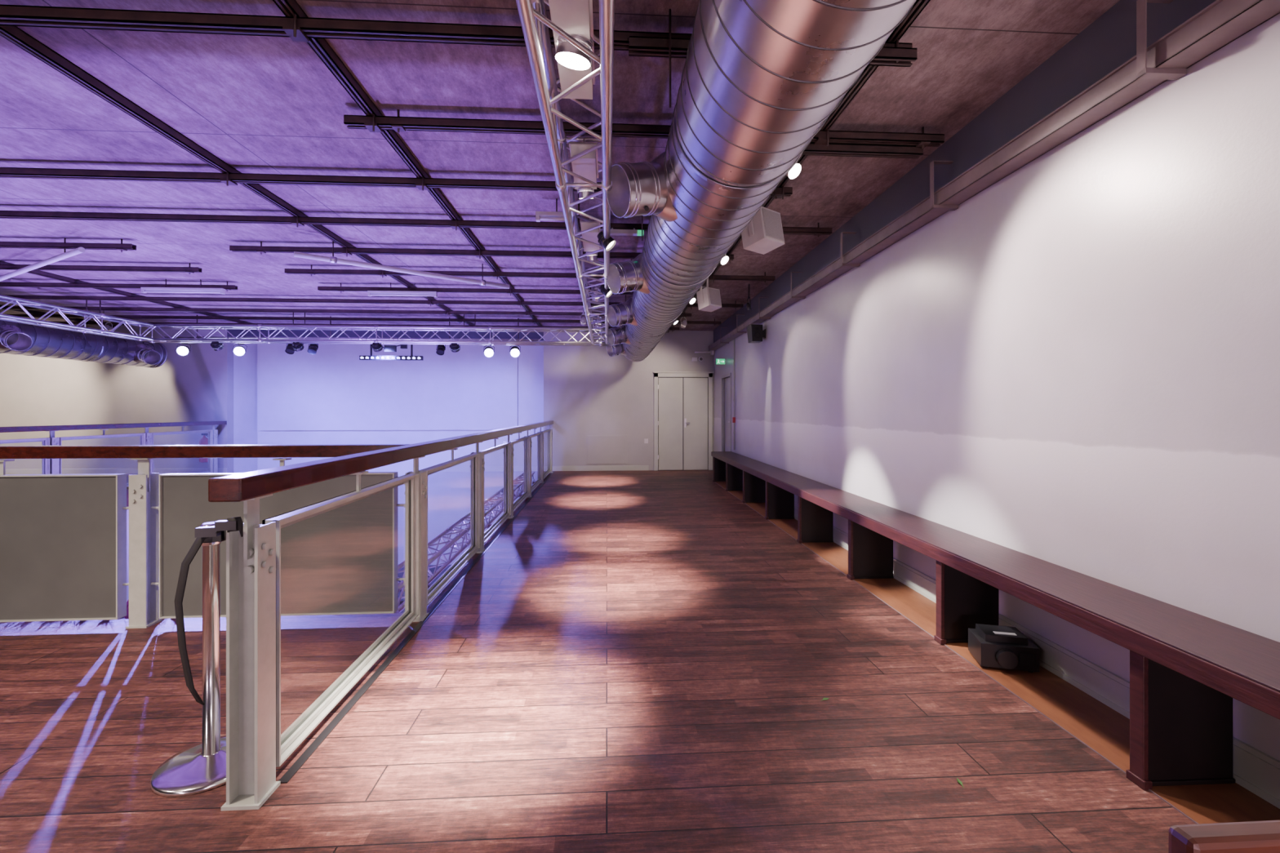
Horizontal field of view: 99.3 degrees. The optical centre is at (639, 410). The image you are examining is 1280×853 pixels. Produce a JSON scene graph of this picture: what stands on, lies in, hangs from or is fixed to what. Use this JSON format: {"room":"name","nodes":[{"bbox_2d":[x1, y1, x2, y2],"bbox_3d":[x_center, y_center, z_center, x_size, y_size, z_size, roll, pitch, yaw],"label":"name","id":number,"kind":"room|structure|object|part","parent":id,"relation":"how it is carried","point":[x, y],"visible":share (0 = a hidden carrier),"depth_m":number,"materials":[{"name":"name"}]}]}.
{"room":"entertainment venue","nodes":[
{"label":"entertainment venue","id":0,"kind":"room"},
{"bbox_2d":[126,509,128,601],"bbox_3d":[-5.139,3.070,7.952,7.090,2.900,9.500,0,0,-3],"label":"wall","id":1,"kind":"structure","parent":0,"point":[127,510],"depth_m":9.09,"materials":[{"name":"paint"}]},
{"bbox_2d":[0,324,714,472],"bbox_3d":[-5.880,1.370,12.215,15.750,6.300,1.100,0,0,-3],"label":"wall","id":2,"kind":"structure","parent":0,"point":[588,391],"depth_m":11.48,"materials":[{"name":"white paint"}]},
{"bbox_2d":[5,467,226,474],"bbox_3d":[-11.210,1.265,11.330,5.000,0.110,0.018,0,0,-3],"label":"baseboard","id":3,"kind":"structure","parent":2,"relation":"attached to","point":[81,471],"depth_m":11.33,"materials":[{"name":"paint"}]},
{"bbox_2d":[199,433,208,462],"bbox_3d":[-9.039,0.770,11.348,0.207,0.600,0.244,0,0,-3],"label":"fire extinguisher","id":4,"kind":"object","parent":2,"relation":"attached to","point":[203,441],"visible":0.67,"depth_m":11.26,"materials":[{"name":"red metal"}]},
{"bbox_2d":[552,465,648,471],"bbox_3d":[-0.236,1.265,11.999,3.750,0.110,0.018,0,0,-3],"label":"baseboard","id":5,"kind":"structure","parent":2,"relation":"attached to","point":[612,468],"depth_m":11.95,"materials":[{"name":"paint"}]},
{"bbox_2d":[653,371,713,471],"bbox_3d":[0.959,0.228,12.041,1.346,2.184,0.080,0,0,-3],"label":"door","id":6,"kind":"structure","parent":2,"relation":"in","point":[682,400],"depth_m":12.05,"materials":[{"name":"paint"}]},
{"bbox_2d":[692,356,702,361],"bbox_3d":[1.277,-1.140,11.983,0.235,0.109,0.234,0,0,-3],"label":"security camera","id":7,"kind":"object","parent":2,"relation":"attached to","point":[700,358],"visible":1,"depth_m":12.03,"materials":[{"name":"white plastic"}]},
{"bbox_2d":[694,350,714,355],"bbox_3d":[1.425,-1.290,12.039,0.410,0.100,0.140,0,0,-3],"label":"pipe","id":8,"kind":"object","parent":2,"relation":"attached to","point":[712,352],"visible":0.94,"depth_m":12.06,"materials":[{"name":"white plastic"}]},
{"bbox_2d":[257,343,543,564],"bbox_3d":[-5.487,1.370,12.767,7.000,6.300,0.245,0,0,-3],"label":"wall","id":9,"kind":"structure","parent":0,"point":[331,395],"depth_m":12.67,"materials":[{"name":"paint"}]},
{"bbox_2d":[0,0,1119,330],"bbox_3d":[-5.390,-1.855,3.779,16.100,0.150,18.600,0,0,-3],"label":"ceiling","id":10,"kind":"structure","parent":0,"point":[259,104],"depth_m":3.58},
{"bbox_2d":[0,238,84,281],"bbox_3d":[-7.955,-1.677,6.703,5.475,0.205,0.051,0,0,28],"label":"pipe","id":11,"kind":"object","parent":10,"relation":"hanging from","point":[80,250],"visible":1,"depth_m":5.84,"materials":[{"name":"white metal"}]},
{"bbox_2d":[0,294,154,340],"bbox_3d":[-8.196,-1.495,2.970,0.308,0.568,12.986,0,0,-3],"label":"lighting truss","id":12,"kind":"object","parent":10,"relation":"hanging from","point":[20,302],"visible":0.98,"depth_m":8.12,"materials":[{"name":"metal"}]},
{"bbox_2d":[0,310,167,368],"bbox_3d":[-9.033,-1.315,2.906,0.891,0.928,15.906,0,0,-3],"label":"air duct","id":13,"kind":"object","parent":10,"relation":"hanging from","point":[15,338],"visible":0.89,"depth_m":9.03,"materials":[{"name":"metal"}]},
{"bbox_2d":[104,320,112,331],"bbox_3d":[-10.037,-1.625,10.275,0.112,0.312,0.140,0,0,-3],"label":"track spotlight","id":14,"kind":"object","parent":10,"relation":"hanging from","point":[108,327],"visible":0.56,"depth_m":10.26,"materials":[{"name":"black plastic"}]},
{"bbox_2d":[141,279,225,293],"bbox_3d":[-6.184,-1.685,7.371,1.047,0.189,0.060,0,0,-3],"label":"light","id":15,"kind":"object","parent":10,"relation":"hanging from","point":[144,290],"visible":1,"depth_m":7.36,"materials":[{"name":"white plastic"}]},
{"bbox_2d":[162,315,539,341],"bbox_3d":[-5.386,-1.558,10.291,6.900,0.443,0.047,0,0,-3],"label":"bar","id":16,"kind":"object","parent":10,"relation":"hanging from","point":[197,336],"visible":0.57,"depth_m":10.26,"materials":[{"name":"metal"}]},
{"bbox_2d":[176,342,191,355],"bbox_3d":[-8.472,-1.178,10.107,0.219,0.328,0.227,0,0,-34],"label":"spotlight","id":17,"kind":"object","parent":16,"relation":"hanging from","point":[182,350],"visible":1,"depth_m":10.05,"materials":[{"name":"black plastic"}]},
{"bbox_2d":[232,342,247,355],"bbox_3d":[-7.474,-1.178,10.168,0.219,0.328,0.227,0,0,-34],"label":"spotlight","id":18,"kind":"object","parent":16,"relation":"hanging from","point":[238,350],"visible":0.94,"depth_m":10.11,"materials":[{"name":"black plastic"}]},
{"bbox_2d":[284,343,294,354],"bbox_3d":[-6.535,-1.199,10.188,0.169,0.286,0.212,0,0,-3],"label":"spotlight","id":19,"kind":"object","parent":16,"relation":"hanging from","point":[289,349],"visible":0.59,"depth_m":10.15,"materials":[{"name":"black plastic"}]},
{"bbox_2d":[307,343,318,354],"bbox_3d":[-6.135,-1.199,10.212,0.169,0.286,0.212,0,0,-3],"label":"spotlight","id":20,"kind":"object","parent":16,"relation":"hanging from","point":[313,348],"visible":0.81,"depth_m":10.19,"materials":[{"name":"black plastic"}]},
{"bbox_2d":[359,339,423,360],"bbox_3d":[-4.712,-1.160,10.312,1.150,0.400,0.120,0,0,-3],"label":"light","id":21,"kind":"object","parent":16,"relation":"hanging from","point":[387,348],"visible":0.91,"depth_m":10.29,"materials":[{"name":"black plastic"}]},
{"bbox_2d":[435,344,445,355],"bbox_3d":[-3.790,-1.199,10.355,0.169,0.286,0.212,0,0,-3],"label":"spotlight","id":22,"kind":"object","parent":16,"relation":"hanging from","point":[441,348],"visible":0.85,"depth_m":10.32,"materials":[{"name":"black plastic"}]},
{"bbox_2d":[483,345,494,357],"bbox_3d":[-2.895,-1.179,10.446,0.209,0.324,0.240,0,0,-3],"label":"spotlight","id":23,"kind":"object","parent":16,"relation":"hanging from","point":[488,351],"visible":0.9,"depth_m":10.39,"materials":[{"name":"black plastic"}]},
{"bbox_2d":[509,345,520,357],"bbox_3d":[-2.402,-1.180,10.472,0.208,0.321,0.242,0,0,-3],"label":"spotlight","id":24,"kind":"object","parent":16,"relation":"hanging from","point":[514,351],"visible":0.88,"depth_m":10.42,"materials":[{"name":"black plastic"}]},
{"bbox_2d":[137,312,608,346],"bbox_3d":[-4.659,-1.495,9.835,8.156,0.568,0.308,0,0,-3],"label":"lighting truss","id":25,"kind":"object","parent":10,"relation":"hanging from","point":[161,326],"visible":0.95,"depth_m":9.77,"materials":[{"name":"metal"}]},
{"bbox_2d":[210,341,223,351],"bbox_3d":[-7.610,-1.171,9.792,0.192,0.196,0.192,0,0,-3],"label":"light","id":26,"kind":"object","parent":25,"relation":"hanging from","point":[216,346],"visible":0.91,"depth_m":9.74,"materials":[{"name":"black plastic"}]},
{"bbox_2d":[291,342,304,351],"bbox_3d":[-6.213,-1.171,9.877,0.192,0.196,0.192,0,0,-3],"label":"light","id":27,"kind":"object","parent":25,"relation":"hanging from","point":[297,347],"visible":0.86,"depth_m":9.83,"materials":[{"name":"black plastic"}]},
{"bbox_2d":[371,342,382,351],"bbox_3d":[-4.815,-1.171,9.962,0.192,0.196,0.192,0,0,-3],"label":"light","id":28,"kind":"object","parent":25,"relation":"hanging from","point":[376,347],"visible":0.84,"depth_m":9.91,"materials":[{"name":"black plastic"}]},
{"bbox_2d":[449,342,460,352],"bbox_3d":[-3.418,-1.171,10.047,0.192,0.196,0.192,0,0,-3],"label":"light","id":29,"kind":"object","parent":25,"relation":"hanging from","point":[455,348],"visible":0.93,"depth_m":9.99,"materials":[{"name":"black plastic"}]},
{"bbox_2d":[293,240,509,288],"bbox_3d":[-2.530,-1.648,6.090,2.278,0.262,0.065,0,0,-38],"label":"pipe","id":30,"kind":"object","parent":10,"relation":"hanging from","point":[333,260],"visible":0.95,"depth_m":5.94,"materials":[{"name":"white metal"}]},
{"bbox_2d":[367,282,437,297],"bbox_3d":[-3.302,-1.685,7.575,0.926,0.189,0.060,0,0,-3],"label":"light","id":31,"kind":"object","parent":10,"relation":"hanging from","point":[389,293],"visible":1,"depth_m":7.56,"materials":[{"name":"white plastic"}]},
{"bbox_2d":[0,0,944,333],"bbox_3d":[-5.593,-1.702,3.165,15.180,0.154,16.960,0,0,-3],"label":"grid","id":32,"kind":"object","parent":10,"relation":"attached to","point":[296,24],"visible":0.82,"depth_m":3.90,"materials":[{"name":"black metal"}]},
{"bbox_2d":[610,227,641,235],"bbox_3d":[-0.146,-1.640,4.983,0.355,0.060,0.075,0,0,-3],"label":"emergency light","id":33,"kind":"object","parent":32,"relation":"attached to","point":[633,232],"visible":0.88,"depth_m":4.96,"materials":[{"name":"white plastic"}]},
{"bbox_2d":[535,198,564,222],"bbox_3d":[-0.700,-1.685,4.568,0.341,0.189,0.060,0,0,-3],"label":"light","id":34,"kind":"object","parent":10,"relation":"hanging from","point":[540,215],"visible":0.69,"depth_m":4.55,"materials":[{"name":"white plastic"}]},
{"bbox_2d":[515,0,614,344],"bbox_3d":[-0.336,-1.495,3.449,0.308,0.568,12.986,0,0,-3],"label":"lighting truss","id":35,"kind":"object","parent":10,"relation":"hanging from","point":[535,23],"visible":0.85,"depth_m":2.46,"materials":[{"name":"metal"}]},
{"bbox_2d":[555,34,593,70],"bbox_3d":[-0.242,-1.380,2.015,0.141,0.210,0.166,0,0,-3],"label":"spotlight","id":36,"kind":"object","parent":35,"relation":"attached to","point":[567,55],"visible":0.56,"depth_m":1.99,"materials":[{"name":"metal"}]},
{"bbox_2d":[548,0,600,251],"bbox_3d":[-0.318,-1.415,3.162,0.150,0.150,2.870,0,0,-3],"label":"boxes","id":37,"kind":"object","parent":35,"relation":"attached to","point":[575,17],"visible":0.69,"depth_m":2.20,"materials":[{"name":"white plastic"}]},
{"bbox_2d":[577,186,594,199],"bbox_3d":[-0.330,-1.381,3.313,0.103,0.208,0.144,0,0,-3],"label":"spotlight","id":38,"kind":"object","parent":35,"relation":"hanging from","point":[583,192],"visible":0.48,"depth_m":3.26,"materials":[{"name":"metal"}]},
{"bbox_2d":[586,251,597,260],"bbox_3d":[-0.413,-1.380,4.659,0.103,0.210,0.147,0,0,-3],"label":"spotlight","id":39,"kind":"object","parent":35,"relation":"attached to","point":[593,256],"visible":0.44,"depth_m":4.61,"materials":[{"name":"metal"}]},
{"bbox_2d":[591,285,600,301],"bbox_3d":[-0.512,-1.376,6.350,0.102,0.219,0.158,0,0,-3],"label":"spotlight","id":40,"kind":"object","parent":35,"relation":"attached to","point":[594,294],"visible":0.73,"depth_m":6.31,"materials":[{"name":"metal"}]},
{"bbox_2d":[595,315,601,327],"bbox_3d":[-0.628,-1.374,8.243,0.102,0.222,0.164,0,0,-3],"label":"spotlight","id":41,"kind":"object","parent":35,"relation":"attached to","point":[597,316],"visible":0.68,"depth_m":8.21,"materials":[{"name":"metal"}]},
{"bbox_2d":[600,284,612,297],"bbox_3d":[-0.340,-1.213,5.499,0.137,0.136,0.116,0,0,-3],"label":"spotlight","id":42,"kind":"object","parent":35,"relation":"attached to","point":[607,293],"visible":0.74,"depth_m":5.48,"materials":[{"name":"black plastic"}]},
{"bbox_2d":[596,231,616,250],"bbox_3d":[-0.240,-1.216,3.899,0.135,0.138,0.113,0,0,-3],"label":"spotlight","id":43,"kind":"object","parent":35,"relation":"attached to","point":[608,244],"visible":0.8,"depth_m":3.88,"materials":[{"name":"black plastic"}]},
{"bbox_2d":[580,306,586,325],"bbox_3d":[-0.967,-1.620,9.309,0.110,0.321,0.150,0,0,-3],"label":"track spotlight","id":44,"kind":"object","parent":10,"relation":"hanging from","point":[583,320],"visible":0.94,"depth_m":9.31,"materials":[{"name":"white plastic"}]},
{"bbox_2d":[680,311,687,328],"bbox_3d":[0.774,-1.621,9.619,0.114,0.319,0.149,0,0,-3],"label":"track spotlight","id":45,"kind":"object","parent":10,"relation":"hanging from","point":[683,323],"visible":0.98,"depth_m":9.60,"materials":[{"name":"white plastic"}]},
{"bbox_2d":[688,296,695,304],"bbox_3d":[0.683,-1.612,7.386,0.147,0.336,0.108,0,0,43],"label":"track spotlight","id":46,"kind":"object","parent":10,"relation":"hanging from","point":[693,300],"visible":0.29,"depth_m":7.38,"materials":[{"name":"white plastic"}]},
{"bbox_2d":[696,277,721,311],"bbox_3d":[0.846,-1.505,6.664,0.305,0.548,0.306,0,0,-3],"label":"speaker","id":47,"kind":"object","parent":10,"relation":"hanging from","point":[708,299],"visible":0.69,"depth_m":6.59},
{"bbox_2d":[720,253,728,264],"bbox_3d":[0.805,-1.613,5.390,0.147,0.336,0.108,0,0,44],"label":"track spotlight","id":48,"kind":"object","parent":10,"relation":"hanging from","point":[725,259],"visible":0.28,"depth_m":5.38,"materials":[{"name":"white plastic"}]},
{"bbox_2d":[746,284,751,310],"bbox_3d":[1.528,-1.595,7.652,0.079,0.368,0.073,0,0,-3],"label":"track spotlight","id":49,"kind":"object","parent":10,"relation":"hanging from","point":[748,305],"visible":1,"depth_m":7.63,"materials":[{"name":"black plastic"}]},
{"bbox_2d":[605,0,916,361],"bbox_3d":[0.261,-1.383,3.272,0.930,0.793,15.505,0,0,-3],"label":"air duct","id":50,"kind":"object","parent":10,"relation":"hanging from","point":[760,79],"visible":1,"depth_m":2.07,"materials":[{"name":"metal"}]},
{"bbox_2d":[741,206,784,254],"bbox_3d":[0.921,-1.499,4.114,0.333,0.560,0.334,0,0,-3],"label":"speaker","id":51,"kind":"object","parent":10,"relation":"hanging from","point":[763,233],"visible":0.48,"depth_m":4.03},
{"bbox_2d":[786,161,800,178],"bbox_3d":[0.932,-1.613,3.396,0.108,0.335,0.146,0,0,-39],"label":"track spotlight","id":52,"kind":"object","parent":10,"relation":"hanging from","point":[795,171],"visible":0.3,"depth_m":3.38,"materials":[{"name":"white plastic"}]},
{"bbox_2d":[0,470,1195,852],"bbox_3d":[-5.335,1.470,3.281,15.750,0.300,17.200,0,0,-3],"label":"floor","id":53,"kind":"structure","parent":0,"point":[640,661],"depth_m":2.31,"materials":[{"name":"brown wood"}]},
{"bbox_2d":[0,421,226,486],"bbox_3d":[-8.507,0.767,7.241,0.124,1.105,8.490,0,0,-3],"label":"balcony railing","id":54,"kind":"object","parent":53,"relation":"on","point":[49,466],"visible":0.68,"depth_m":8.70,"materials":[{"name":"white metal"}]},
{"bbox_3d":[-8.507,0.253,7.241,0.100,0.075,8.490,0,0,-3],"label":"handrail","id":55,"kind":"part","parent":54,"relation":"part of","materials":[{"name":"brown wood"}]},
{"bbox_2d":[118,599,128,619],"bbox_3d":[-3.682,1.379,3.561,1.484,0.362,0.332,0,0,-3],"label":"railing","id":56,"kind":"object","parent":53,"relation":"on","point":[126,616],"visible":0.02,"depth_m":3.55,"materials":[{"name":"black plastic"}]},
{"bbox_2d":[149,516,243,797],"bbox_3d":[-1.560,0.834,1.946,0.344,0.972,0.520,0,0,-24],"label":"barrier post","id":57,"kind":"object","parent":53,"relation":"on","point":[200,767],"visible":0.87,"depth_m":2.00,"materials":[{"name":"silver metal"}]},
{"bbox_2d":[0,444,409,628],"bbox_3d":[-4.812,0.767,3.253,6.700,1.105,0.124,0,0,-3],"label":"balcony railing","id":58,"kind":"object","parent":53,"relation":"on","point":[63,537],"visible":0.88,"depth_m":3.34,"materials":[{"name":"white metal"}]},
{"bbox_3d":[-4.811,0.253,3.253,6.683,0.075,0.100,0,0,-3],"label":"handrail","id":59,"kind":"part","parent":58,"relation":"part of","materials":[{"name":"brown wood"}]},
{"bbox_2d":[208,420,553,811],"bbox_3d":[-1.627,0.767,6.809,0.124,1.105,10.190,0,0,-3],"label":"balcony railing","id":60,"kind":"object","parent":53,"relation":"on","point":[255,745],"visible":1,"depth_m":1.95,"materials":[{"name":"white metal"}]},
{"bbox_3d":[-1.627,0.253,6.809,0.100,0.075,10.190,0,0,-3],"label":"handrail","id":61,"kind":"part","parent":60,"relation":"part of","materials":[{"name":"brown wood"}]},
{"bbox_2d":[278,471,555,783],"bbox_3d":[-1.570,1.318,6.892,0.035,0.004,9.950,0,0,-3],"label":"trim","id":62,"kind":"structure","parent":53,"relation":"attached to","point":[325,733],"depth_m":2.67,"materials":[{"name":"black metal"}]},
{"bbox_2d":[395,473,522,613],"bbox_3d":[-1.979,1.382,7.632,0.478,0.215,7.536,0,0,-3],"label":"lighting truss","id":63,"kind":"object","parent":53,"relation":"attached to","point":[451,543],"visible":0.48,"depth_m":5.73,"materials":[{"name":"metal"}]},
{"bbox_2d":[956,777,964,788],"bbox_3d":[1.133,1.317,1.927,0.016,0.005,0.055,0,0,21],"label":"fallen leaf","id":64,"kind":"object","parent":53,"relation":"on","point":[957,780],"visible":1,"depth_m":1.93,"materials":[{"name":"green plant"}]},
{"bbox_2d":[711,451,1279,790],"bbox_3d":[1.868,1.042,2.967,0.384,0.555,14.500,0,0,-3],"label":"bench","id":65,"kind":"object","parent":53,"relation":"on","point":[1187,668],"visible":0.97,"depth_m":2.12,"materials":[{"name":"brown wood"}]},
{"bbox_2d":[714,481,1279,824],"bbox_3d":[1.899,1.317,2.768,0.345,0.005,15.100,0,0,-3],"label":"floor strip","id":66,"kind":"object","parent":53,"relation":"on","point":[1104,731],"visible":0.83,"depth_m":2.40,"materials":[{"name":"paint"}]},
{"bbox_2d":[968,623,1039,672],"bbox_3d":[1.886,1.232,2.823,0.260,0.168,0.235,0,0,15],"label":"projector","id":67,"kind":"object","parent":66,"relation":"on","point":[1006,647],"visible":1,"depth_m":2.77,"materials":[{"name":"plastic"}]},
{"bbox_2d":[1168,820,1279,852],"bbox_3d":[0.742,0.873,0.767,0.425,0.895,0.440,0,0,-3],"label":"bench","id":68,"kind":"object","parent":53,"relation":"on","point":[1252,837],"visible":1,"depth_m":0.54,"materials":[{"name":"brown wood"}]},
{"bbox_2d":[714,13,1279,760],"bbox_3d":[2.123,-0.080,3.680,0.154,3.400,17.300,0,0,-3],"label":"wall","id":69,"kind":"structure","parent":0,"point":[1073,365],"depth_m":2.54,"materials":[{"name":"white paint"}]},
{"bbox_2d":[715,358,726,364],"bbox_3d":[1.605,-0.976,10.773,0.208,0.123,0.024,0,0,-3],"label":"exit sign","id":70,"kind":"object","parent":69,"relation":"attached to","point":[718,361],"visible":1,"depth_m":10.76,"materials":[{"name":"green plastic"}]},
{"bbox_2d":[720,373,731,451],"bbox_3d":[1.776,0.300,10.771,0.170,2.040,0.920,0,0,-3],"label":"door","id":71,"kind":"structure","parent":69,"relation":"in","point":[726,433],"depth_m":10.97,"materials":[{"name":"paint"}]},
{"bbox_2d":[732,338,735,449],"bbox_3d":[1.727,-0.300,10.018,0.040,2.040,0.080,0,0,-3],"label":"conduit","id":72,"kind":"object","parent":69,"relation":"attached to","point":[734,362],"visible":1,"depth_m":10.01,"materials":[{"name":"paint"}]},
{"bbox_2d":[746,324,765,342],"bbox_3d":[1.722,-1.130,8.016,0.240,0.240,0.277,0,0,-3],"label":"wall speaker","id":73,"kind":"object","parent":69,"relation":"attached to","point":[755,333],"visible":1,"depth_m":7.91,"materials":[{"name":"black plastic"}]},
{"bbox_2d":[713,0,1216,342],"bbox_3d":[2.035,-1.629,3.626,0.032,0.299,16.800,0,0,-3],"label":"trim","id":74,"kind":"structure","parent":69,"relation":"attached to","point":[1108,42],"depth_m":3.03,"materials":[{"name":"paint"}]},
{"bbox_2d":[708,0,1279,351],"bbox_3d":[1.963,-1.458,3.622,0.166,0.305,16.800,0,0,-3],"label":"cable tray","id":75,"kind":"object","parent":69,"relation":"attached to","point":[1221,22],"visible":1,"depth_m":2.48,"materials":[{"name":"paint"}]},
{"bbox_2d":[794,506,1279,808],"bbox_3d":[2.079,1.245,2.762,0.032,0.150,15.070,0,0,-3],"label":"baseboard","id":76,"kind":"structure","parent":69,"relation":"attached to","point":[1254,770],"depth_m":2.49,"materials":[{"name":"paint"}]},
{"bbox_3d":[-5.197,4.620,7.998,7.200,0.200,9.800,0,0,-3],"label":"floor","id":77,"kind":"structure","parent":0,"visible":0},
{"bbox_2d":[398,564,451,613],"bbox_3d":[-5.407,4.060,11.447,6.400,0.920,2.410,0,0,-3],"label":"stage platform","id":78,"kind":"object","parent":77,"relation":"on","point":[432,570],"visible":0.04,"depth_m":11.92,"materials":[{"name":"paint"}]}
]}

